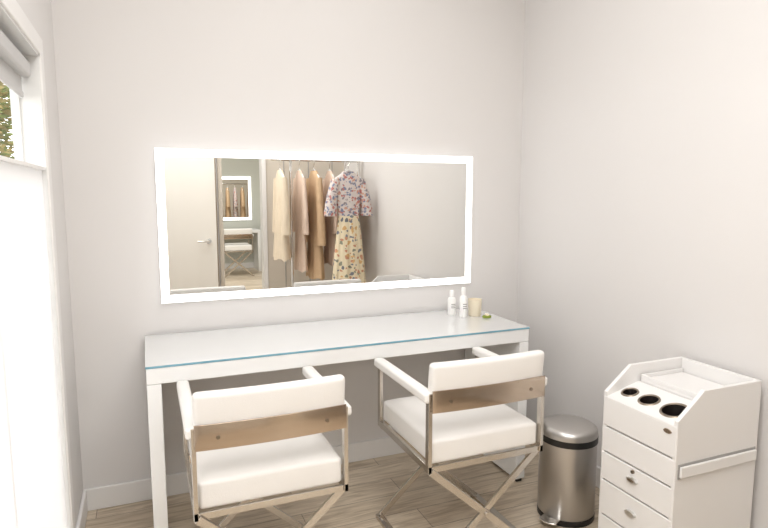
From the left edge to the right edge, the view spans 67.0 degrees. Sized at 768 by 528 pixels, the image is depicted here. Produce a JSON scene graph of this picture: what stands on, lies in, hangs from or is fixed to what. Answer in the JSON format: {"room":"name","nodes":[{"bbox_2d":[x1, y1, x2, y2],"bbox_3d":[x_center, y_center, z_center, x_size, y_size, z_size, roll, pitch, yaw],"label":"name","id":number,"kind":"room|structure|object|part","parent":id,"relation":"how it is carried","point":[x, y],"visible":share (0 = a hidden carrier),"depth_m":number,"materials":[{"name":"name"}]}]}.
{"room":"backstage room","nodes":[
{"label":"backstage room","id":0,"kind":"room"},
{"bbox_2d":[16,0,82,526],"bbox_3d":[-0.938,-0.190,1.364,0.085,2.800,2.150,-3,7,-22],"label":"wall","id":1,"kind":"structure","parent":0,"point":[42,9],"depth_m":2.23,"materials":[{"name":"paint"}]},
{"bbox_2d":[0,3,38,55],"bbox_3d":[-0.851,-0.591,1.107,0.089,0.013,1.700,-3,7,-22],"label":"liner","id":2,"kind":"object","parent":1,"relation":"attached to","point":[8,26],"visible":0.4,"depth_m":1.64,"materials":[{"name":"white paint"}]},
{"bbox_2d":[0,0,75,527],"bbox_3d":[-0.859,0.283,1.242,0.095,1.890,1.760,-3,7,-22],"label":"window","id":3,"kind":"structure","parent":1,"relation":"in","point":[31,109],"depth_m":1.94,"materials":[{"name":"white paint"}]},
{"bbox_2d":[0,30,30,76],"bbox_3d":[-0.853,-0.539,1.125,0.039,0.050,1.644,-3,7,-22],"label":"blind cassette","id":4,"kind":"object","parent":3,"relation":"attached to","point":[9,53],"visible":0.92,"depth_m":1.66,"materials":[{"name":"grey"}]},
{"bbox_2d":[0,57,21,89],"bbox_3d":[-0.863,-0.494,1.127,0.002,0.060,1.644,-3,7,-22],"label":"fabric","id":5,"kind":"object","parent":4,"relation":"hanging from","point":[6,70],"visible":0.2,"depth_m":1.72,"materials":[{"name":"grey fabric"}]},
{"bbox_2d":[0,73,23,97],"bbox_3d":[-0.863,-0.459,1.131,0.010,0.020,1.644,-3,7,-22],"label":"blind hem","id":6,"kind":"object","parent":5,"relation":"attached to","point":[3,79],"visible":1,"depth_m":1.71,"materials":[{"name":"grey fabric"}]},
{"bbox_2d":[12,91,23,160],"bbox_3d":[-1.194,0.224,1.976,0.018,1.830,0.008,-3,7,-22],"label":"frame","id":7,"kind":"object","parent":3,"relation":"attached to","point":[16,99],"visible":0.02,"depth_m":1.89,"materials":[{"name":"white paint"}]},
{"bbox_2d":[0,155,66,527],"bbox_3d":[-0.819,0.492,1.249,0.022,1.452,1.676,-3,7,-22],"label":"window shade","id":8,"kind":"object","parent":3,"relation":"attached to","point":[32,494],"visible":1,"depth_m":1.55,"materials":[{"name":"white fabric"}]},
{"bbox_3d":[-0.664,0.539,0.894,0.006,1.445,0.895,-3,7,-22],"label":"panel","id":9,"kind":"part","parent":8,"relation":"part of","materials":[{"name":"white fabric"}]},
{"bbox_3d":[-0.819,-0.223,1.163,0.022,0.010,1.676,-3,7,-22],"label":"rail","id":10,"kind":"part","parent":8,"relation":"part of","materials":[{"name":"white"}]},
{"bbox_3d":[-1.144,0.186,2.038,0.010,1.890,0.060,-3,7,-22],"label":"casing","id":11,"kind":"part","parent":3,"relation":"part of","materials":[{"name":"white wood"}]},
{"bbox_2d":[76,490,87,527],"bbox_3d":[-1.225,1.051,2.347,0.014,0.100,0.376,-3,7,-22],"label":"baseboard","id":12,"kind":"structure","parent":1,"relation":"attached to","point":[82,516],"depth_m":2.39,"materials":[{"name":"white"}]},
{"bbox_2d":[51,0,524,489],"bbox_3d":[0.386,-0.403,3.125,3.885,2.800,0.120,-3,7,-22],"label":"wall","id":13,"kind":"structure","parent":0,"point":[134,78],"depth_m":2.63,"materials":[{"name":"paint"}]},
{"bbox_2d":[83,437,404,510],"bbox_3d":[-0.275,0.978,2.945,2.230,0.100,0.014,-3,7,-22],"label":"baseboard","id":14,"kind":"structure","parent":13,"relation":"attached to","point":[101,497],"depth_m":2.64,"materials":[{"name":"white wood"}]},
{"bbox_2d":[154,148,472,302],"bbox_3d":[-0.259,-0.196,2.800,1.552,0.667,0.032,-3,7,-22],"label":"wall mirror","id":15,"kind":"object","parent":13,"relation":"attached to","point":[233,224],"visible":1,"depth_m":2.74,"materials":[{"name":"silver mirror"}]},
{"bbox_2d":[85,445,599,527],"bbox_3d":[1.517,1.526,-0.748,4.900,0.100,8.520,-3,7,-22],"label":"floor","id":16,"kind":"structure","parent":0,"point":[426,503],"depth_m":2.58,"materials":[{"name":"brown wood"}]},
{"bbox_2d":[177,366,351,527],"bbox_3d":[-0.423,0.737,2.007,0.508,0.805,0.502,-3,7,-22],"label":"chair","id":17,"kind":"object","parent":16,"relation":"on","point":[250,443],"visible":1,"depth_m":1.78,"materials":[{"name":"leather"}]},
{"bbox_3d":[-0.726,0.584,2.112,0.014,0.253,0.026,-3,7,-22],"label":"post","id":18,"kind":"part","parent":17,"relation":"part of","materials":[{"name":"metal"}]},
{"bbox_3d":[-0.643,0.465,1.895,0.042,0.039,0.479,-3,7,-22],"label":"armrest","id":19,"kind":"part","parent":17,"relation":"part of","materials":[{"name":"white leather"}]},
{"bbox_3d":[-0.641,0.721,1.922,0.014,0.026,0.470,-3,7,-22],"label":"rail","id":20,"kind":"part","parent":17,"relation":"part of","materials":[{"name":"metal"}]},
{"bbox_3d":[-0.557,0.618,1.702,0.014,0.285,0.026,-3,7,-22],"label":"post","id":21,"kind":"part","parent":17,"relation":"part of","materials":[{"name":"metal"}]},
{"bbox_3d":[-0.338,0.945,1.824,0.474,0.422,0.010,-3,7,-22],"label":"leg","id":22,"kind":"part","parent":17,"relation":"part of","materials":[{"name":"metal"}]},
{"bbox_3d":[-0.514,0.894,2.246,0.474,0.422,0.010,-3,7,-22],"label":"leg","id":23,"kind":"part","parent":17,"relation":"part of","materials":[{"name":"metal"}]},
{"bbox_3d":[-0.507,0.895,2.231,0.474,0.422,0.010,-3,7,-22],"label":"leg","id":24,"kind":"part","parent":17,"relation":"part of","materials":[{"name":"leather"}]},
{"bbox_3d":[-0.426,0.652,2.003,0.446,0.099,0.440,-3,7,-22],"label":"seat","id":25,"kind":"part","parent":17,"relation":"part of","materials":[{"name":"white leather"}]},
{"bbox_3d":[-0.341,0.739,1.806,0.452,0.022,0.010,-3,7,-22],"label":"rail","id":26,"kind":"part","parent":17,"relation":"part of","materials":[{"name":"metal"}]},
{"bbox_3d":[-0.344,0.943,1.839,0.474,0.422,0.010,-3,7,-22],"label":"leg","id":27,"kind":"part","parent":17,"relation":"part of","materials":[{"name":"metal"}]},
{"bbox_3d":[-0.212,0.444,2.071,0.042,0.039,0.479,-3,7,-22],"label":"armrest","id":28,"kind":"part","parent":17,"relation":"part of","materials":[{"name":"white leather"}]},
{"bbox_3d":[-0.210,0.700,2.098,0.014,0.026,0.470,-3,7,-22],"label":"rail","id":29,"kind":"part","parent":17,"relation":"part of","materials":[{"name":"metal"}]},
{"bbox_3d":[-0.126,0.596,1.879,0.014,0.285,0.026,-3,7,-22],"label":"post","id":30,"kind":"part","parent":17,"relation":"part of","materials":[{"name":"metal"}]},
{"bbox_2d":[145,308,529,527],"bbox_3d":[-0.183,0.681,2.664,1.659,0.758,0.501,-3,7,-22],"label":"vanity desk","id":31,"kind":"object","parent":16,"relation":"on","point":[175,357],"visible":0.74,"depth_m":2.44,"materials":[{"name":"white paint"}]},
{"bbox_3d":[-0.925,0.752,2.365,0.050,0.689,0.497,-3,7,-22],"label":"panel","id":32,"kind":"part","parent":31,"relation":"part of","materials":[{"name":"white paint"}]},
{"bbox_3d":[-0.183,0.308,2.619,1.659,0.008,0.501,-3,7,-22],"label":"glass","id":33,"kind":"part","parent":31,"relation":"part of","materials":[{"name":"white"}]},
{"bbox_2d":[448,290,455,314],"bbox_3d":[0.348,0.198,2.975,0.042,0.125,0.042,-3,7,-22],"label":"lotion bottle","id":34,"kind":"object","parent":31,"relation":"on","point":[451,300],"visible":1,"depth_m":2.96,"materials":[{"name":"white plastic"}]},
{"bbox_2d":[459,287,466,317],"bbox_3d":[0.399,0.193,2.914,0.037,0.150,0.037,-3,7,-22],"label":"lotion bottle","id":35,"kind":"object","parent":31,"relation":"on","point":[463,299],"visible":1,"depth_m":2.90,"materials":[{"name":"white plastic"}]},
{"bbox_2d":[468,298,481,316],"bbox_3d":[0.462,0.220,2.954,0.072,0.085,0.072,-3,7,-22],"label":"candle","id":36,"kind":"object","parent":31,"relation":"on","point":[474,304],"visible":1,"depth_m":2.93,"materials":[{"name":"beige wax"}]},
{"bbox_2d":[482,313,491,317],"bbox_3d":[0.516,0.259,2.908,0.052,0.020,0.036,-3,7,-22],"label":"candle","id":37,"kind":"object","parent":31,"relation":"on","point":[486,315],"visible":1,"depth_m":2.90,"materials":[{"name":"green wax"}]},
{"bbox_3d":[0.559,0.669,2.971,0.050,0.671,0.497,-3,7,-22],"label":"panel","id":38,"kind":"part","parent":31,"relation":"part of","materials":[{"name":"white paint"}]},
{"bbox_2d":[374,347,546,527],"bbox_3d":[0.288,0.702,2.298,0.508,0.805,0.502,-3,7,-22],"label":"chair","id":39,"kind":"object","parent":16,"relation":"on","point":[462,412],"visible":1,"depth_m":2.10,"materials":[{"name":"leather"}]},
{"bbox_3d":[-0.015,0.549,2.403,0.014,0.253,0.026,-3,7,-22],"label":"post","id":40,"kind":"part","parent":39,"relation":"part of","materials":[{"name":"metal"}]},
{"bbox_3d":[0.197,0.858,2.537,0.474,0.422,0.010,-3,7,-22],"label":"leg","id":41,"kind":"part","parent":39,"relation":"part of","materials":[{"name":"metal"}]},
{"bbox_3d":[0.068,0.430,2.186,0.042,0.039,0.479,-3,7,-22],"label":"armrest","id":42,"kind":"part","parent":39,"relation":"part of","materials":[{"name":"white leather"}]},
{"bbox_3d":[0.070,0.686,2.212,0.014,0.026,0.470,-3,7,-22],"label":"rail","id":43,"kind":"part","parent":39,"relation":"part of","materials":[{"name":"metal"}]},
{"bbox_3d":[0.154,0.582,1.993,0.014,0.285,0.026,-3,7,-22],"label":"post","id":44,"kind":"part","parent":39,"relation":"part of","materials":[{"name":"metal"}]},
{"bbox_3d":[0.203,0.860,2.522,0.474,0.422,0.010,-3,7,-22],"label":"leg","id":45,"kind":"part","parent":39,"relation":"part of","materials":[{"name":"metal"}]},
{"bbox_3d":[0.285,0.617,2.294,0.446,0.099,0.440,-3,7,-22],"label":"seat","id":46,"kind":"part","parent":39,"relation":"part of","materials":[{"name":"white leather"}]},
{"bbox_3d":[0.373,0.909,2.115,0.474,0.422,0.010,-3,7,-22],"label":"leg","id":47,"kind":"part","parent":39,"relation":"part of","materials":[{"name":"metal"}]},
{"bbox_3d":[0.370,0.704,2.097,0.452,0.022,0.010,-3,7,-22],"label":"rail","id":48,"kind":"part","parent":39,"relation":"part of","materials":[{"name":"metal"}]},
{"bbox_3d":[0.367,0.908,2.130,0.474,0.422,0.010,-3,7,-22],"label":"leg","id":49,"kind":"part","parent":39,"relation":"part of","materials":[{"name":"metal"}]},
{"bbox_3d":[0.499,0.408,2.362,0.042,0.039,0.479,-3,7,-22],"label":"armrest","id":50,"kind":"part","parent":39,"relation":"part of","materials":[{"name":"white leather"}]},
{"bbox_3d":[0.500,0.665,2.389,0.014,0.026,0.470,-3,7,-22],"label":"rail","id":51,"kind":"part","parent":39,"relation":"part of","materials":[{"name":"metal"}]},
{"bbox_3d":[0.585,0.561,2.170,0.014,0.285,0.026,-3,7,-22],"label":"post","id":52,"kind":"part","parent":39,"relation":"part of","materials":[{"name":"metal"}]},
{"bbox_2d":[537,414,598,527],"bbox_3d":[0.783,0.876,2.478,0.242,0.416,0.271,1,7,11],"label":"pedal bin","id":53,"kind":"object","parent":16,"relation":"on","point":[568,457],"visible":0.96,"depth_m":2.40,"materials":[{"name":"silver metal"}]},
{"bbox_3d":[0.786,0.691,2.470,0.240,0.047,0.240,-3,7,-22],"label":"lid","id":54,"kind":"part","parent":53,"relation":"part of","materials":[{"name":"silver metal"}]},
{"bbox_2d":[598,356,761,527],"bbox_3d":[1.035,0.757,2.067,0.392,0.750,0.332,-3,7,-22],"label":"trolley","id":55,"kind":"object","parent":16,"relation":"on","point":[679,434],"visible":1,"depth_m":1.95,"materials":[{"name":"white wood"}]},
{"bbox_3d":[0.872,1.008,2.036,0.020,0.129,0.314,-3,7,-22],"label":"drawer","id":56,"kind":"part","parent":55,"relation":"part of","materials":[{"name":"white"}]},
{"bbox_3d":[0.855,0.869,2.019,0.010,0.020,0.048,-3,7,-22],"label":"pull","id":57,"kind":"part","parent":55,"relation":"part of","materials":[{"name":"silver metal"}]},
{"bbox_3d":[0.855,0.748,2.005,0.010,0.020,0.048,-3,7,-22],"label":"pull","id":58,"kind":"part","parent":55,"relation":"part of","materials":[{"name":"silver metal"}]},
{"bbox_3d":[0.872,0.874,2.020,0.020,0.129,0.314,-3,7,-22],"label":"drawer","id":59,"kind":"part","parent":55,"relation":"part of","materials":[{"name":"white"}]},
{"bbox_3d":[0.872,0.754,2.006,0.020,0.101,0.314,-3,7,-22],"label":"drawer","id":60,"kind":"part","parent":55,"relation":"part of","materials":[{"name":"white"}]},
{"bbox_3d":[0.872,0.653,1.993,0.020,0.091,0.314,-3,7,-22],"label":"drawer","id":61,"kind":"part","parent":55,"relation":"part of","materials":[{"name":"white wood"}]},
{"bbox_3d":[0.872,0.549,1.981,0.020,0.106,0.314,-3,7,-22],"label":"drawer","id":62,"kind":"part","parent":55,"relation":"part of","materials":[{"name":"white wood"}]},
{"bbox_2d":[608,381,690,424],"bbox_3d":[0.931,0.474,1.996,0.142,0.038,0.290,-3,7,-22],"label":"holder","id":63,"kind":"object","parent":55,"relation":"on","point":[660,404],"depth_m":2.01,"materials":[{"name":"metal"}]},
{"bbox_2d":[638,368,723,400],"bbox_3d":[1.098,0.445,2.062,0.220,0.052,0.290,-3,7,-22],"label":"tray","id":64,"kind":"object","parent":55,"relation":"on","point":[681,384],"depth_m":2.10,"materials":[{"name":"white plastic"}]},
{"bbox_3d":[1.100,0.655,1.913,0.358,0.050,0.003,-3,7,-22],"label":"rail","id":65,"kind":"part","parent":55,"relation":"part of","materials":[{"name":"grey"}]},
{"bbox_3d":[1.103,0.656,1.907,0.350,0.037,0.009,-3,7,-22],"label":"rail","id":66,"kind":"part","parent":55,"relation":"part of","materials":[{"name":"white"}]},
{"bbox_3d":[1.207,0.718,2.140,0.015,0.690,0.290,-3,7,-22],"label":"panel","id":67,"kind":"part","parent":55,"relation":"part of","materials":[{"name":"white"}]},
{"bbox_2d":[516,0,767,527],"bbox_3d":[1.403,-0.243,1.802,0.120,2.800,3.120,-3,7,-22],"label":"wall","id":68,"kind":"structure","parent":0,"point":[643,211],"depth_m":2.42,"materials":[{"name":"paint"}]},
{"bbox_2d":[596,465,600,488],"bbox_3d":[1.344,1.101,1.932,0.014,0.100,3.106,-3,7,-22],"label":"baseboard","id":69,"kind":"structure","parent":68,"relation":"attached to","point":[598,469],"depth_m":2.73,"materials":[{"name":"white wood"}]},
{"label":"outside","id":70,"kind":"structure","parent":0,"visible":0},
{"bbox_3d":[-11.073,1.011,3.921,14.400,0.100,26.000,-3,7,-22],"label":"ground","id":71,"kind":"structure","parent":70,"visible":0},
{"bbox_2d":[0,81,14,158],"bbox_3d":[-4.946,-1.352,7.272,4.411,3.794,4.671,4,8,30],"label":"tree","id":72,"kind":"object","parent":71,"relation":"on","point":[5,108],"visible":0.14,"depth_m":7.07,"materials":[{"name":"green plant"}]}
]}

